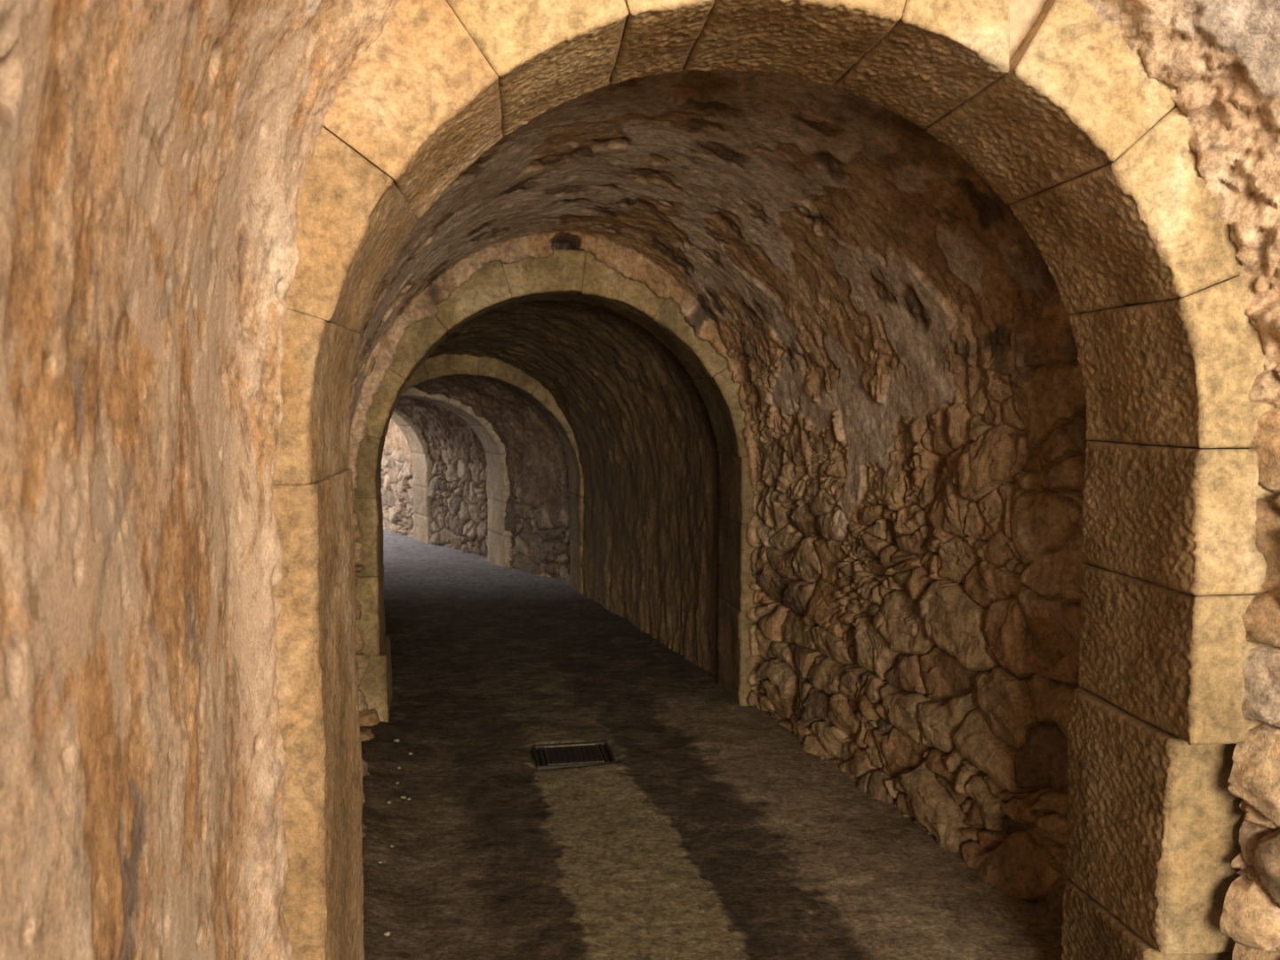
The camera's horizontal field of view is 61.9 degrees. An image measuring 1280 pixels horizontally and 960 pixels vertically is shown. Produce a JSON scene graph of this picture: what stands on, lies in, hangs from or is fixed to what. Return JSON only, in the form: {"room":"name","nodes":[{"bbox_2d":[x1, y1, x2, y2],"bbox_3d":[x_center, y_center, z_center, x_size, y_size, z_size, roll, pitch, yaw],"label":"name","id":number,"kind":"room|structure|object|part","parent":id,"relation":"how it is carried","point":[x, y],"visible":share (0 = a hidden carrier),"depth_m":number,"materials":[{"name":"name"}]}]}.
{"room":"stone tunnel","nodes":[
{"label":"stone tunnel","id":0,"kind":"room"},
{"bbox_2d":[0,0,337,959],"bbox_3d":[-0.418,0.267,0.656,0.260,2.726,3.002,-1,4,-9],"label":"wall","id":1,"kind":"structure","parent":0,"point":[156,156],"depth_m":1.40,"materials":[{"name":"stone"}]},
{"bbox_2d":[348,264,398,837],"bbox_3d":[-1.008,0.261,3.869,0.338,2.265,2.712,-1,5,-13],"label":"wall","id":2,"kind":"structure","parent":0,"point":[377,351],"depth_m":5.03,"materials":[{"name":"stone"}]},
{"bbox_2d":[380,418,413,536],"bbox_3d":[-3.743,-0.871,13.607,0.296,3.010,4.040,-3,5,-36],"label":"wall","id":3,"kind":"structure","parent":0,"point":[396,490],"depth_m":12.61,"materials":[{"name":"beige stone"}]},
{"bbox_2d":[395,396,461,423],"bbox_3d":[-2.703,-0.755,10.578,1.714,0.425,1.447,-3,5,-30],"label":"ceiling","id":4,"kind":"structure","parent":0,"point":[420,411],"depth_m":10.99,"materials":[{"name":"brown stone"}]},
{"bbox_2d":[416,418,487,556],"bbox_3d":[-1.915,0.086,11.069,0.285,1.490,1.524,-3,5,-36],"label":"wall","id":5,"kind":"structure","parent":0,"point":[457,488],"depth_m":11.14,"materials":[{"name":"stone"}]},
{"bbox_2d":[412,376,543,422],"bbox_3d":[-1.774,-0.743,9.139,1.829,0.549,1.110,-2,5,-24],"label":"ceiling","id":6,"kind":"structure","parent":0,"point":[491,400],"depth_m":9.44,"materials":[{"name":"brown stone"}]},
{"bbox_2d":[488,412,570,583],"bbox_3d":[-0.949,0.158,9.538,0.262,1.581,1.271,-3,6,-38],"label":"wall","id":7,"kind":"structure","parent":0,"point":[537,510],"depth_m":9.60,"materials":[{"name":"brown stone"}]},
{"bbox_2d":[426,299,679,406],"bbox_3d":[-0.921,-0.821,6.984,1.579,0.706,3.036,-1,5,-18],"label":"ceiling","id":8,"kind":"structure","parent":0,"point":[574,349],"depth_m":7.03,"materials":[{"name":"brown stone"}]},
{"bbox_2d":[558,361,719,677],"bbox_3d":[-0.072,0.168,7.274,0.248,1.909,2.977,-2,5,-19],"label":"wall","id":9,"kind":"structure","parent":0,"point":[649,455],"depth_m":6.99,"materials":[{"name":"brown stone"}]},
{"bbox_2d":[389,69,1009,348],"bbox_3d":[-0.063,-0.932,4.004,1.724,0.755,3.075,-1,5,-13],"label":"ceiling","id":10,"kind":"structure","parent":0,"point":[736,197],"depth_m":3.84,"materials":[{"name":"stone"}]},
{"bbox_2d":[360,529,1063,959],"bbox_3d":[-1.697,1.133,5.792,5.440,0.076,24.749,-2,5,-21],"label":"floor","id":11,"kind":"structure","parent":0,"point":[712,833],"depth_m":4.04,"materials":[{"name":"concrete"}]},
{"bbox_2d":[384,931,390,935],"bbox_3d":[-0.749,1.341,3.154,0.020,0.009,0.019,-2,5,-24],"label":"loose stone","id":12,"kind":"object","parent":11,"relation":"on","point":[387,933],"visible":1,"depth_m":3.15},
{"bbox_2d":[391,408,434,543],"bbox_3d":[-3.231,-0.167,11.413,2.360,2.019,0.512,-3,5,-30],"label":"stone arch","id":13,"kind":"object","parent":11,"relation":"on","point":[421,463],"visible":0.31,"depth_m":11.78,"materials":[{"name":"grey stone"}]},
{"bbox_2d":[400,387,512,567],"bbox_3d":[-2.224,-0.048,9.870,2.380,2.019,0.563,-2,5,-24],"label":"stone arch","id":14,"kind":"object","parent":11,"relation":"on","point":[498,483],"visible":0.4,"depth_m":10.09,"materials":[{"name":"grey stone"}]},
{"bbox_2d":[402,353,583,593],"bbox_3d":[-1.425,-0.034,8.635,2.385,2.181,0.467,-1,5,-15],"label":"stone arch","id":15,"kind":"object","parent":11,"relation":"on","point":[443,365],"visible":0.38,"depth_m":8.57,"materials":[{"name":"brown stone"}]},
{"bbox_2d":[352,249,762,722],"bbox_3d":[-0.413,0.078,5.498,2.211,2.438,0.475,-1,4,-10],"label":"stone arch","id":16,"kind":"object","parent":11,"relation":"on","point":[565,275],"visible":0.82,"depth_m":5.28,"materials":[{"name":"brown stone"}]},
{"bbox_2d":[531,741,616,770],"bbox_3d":[-0.300,1.246,4.800,0.350,0.033,0.296,-1,4,-10],"label":"access cover","id":17,"kind":"object","parent":11,"relation":"on","point":[551,756],"visible":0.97,"depth_m":4.78,"materials":[{"name":"metal"}]},
{"bbox_3d":[-0.300,1.239,4.799,0.236,0.016,0.236,-1,4,-10],"label":"lid","id":18,"kind":"part","parent":17,"relation":"part of","materials":[{"name":"metal"}]},
{"bbox_2d":[271,0,1277,959],"bbox_3d":[0.254,0.085,2.441,2.630,2.896,0.505,0,4,-6],"label":"stone arch","id":19,"kind":"object","parent":11,"relation":"on","point":[1047,100],"visible":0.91,"depth_m":2.32,"materials":[{"name":"stone"}]},
{"bbox_2d":[305,0,1279,113],"bbox_3d":[0.945,-1.204,0.716,2.594,1.119,3.155,-1,4,-11],"label":"ceiling","id":20,"kind":"structure","parent":0,"point":[1201,49],"depth_m":2.09,"materials":[{"name":"beige stone"}]},
{"bbox_2d":[714,207,1097,926],"bbox_3d":[0.900,0.241,4.140,0.432,2.244,2.881,-1,5,-13],"label":"wall","id":21,"kind":"structure","parent":0,"point":[914,432],"depth_m":3.80,"materials":[{"name":"stone"}]},
{"bbox_2d":[1185,57,1279,959],"bbox_3d":[1.979,0.259,0.921,0.464,2.703,3.297,-3,5,-30],"label":"wall","id":22,"kind":"structure","parent":0,"point":[1235,137],"depth_m":2.29,"materials":[{"name":"beige stone"}]}
]}

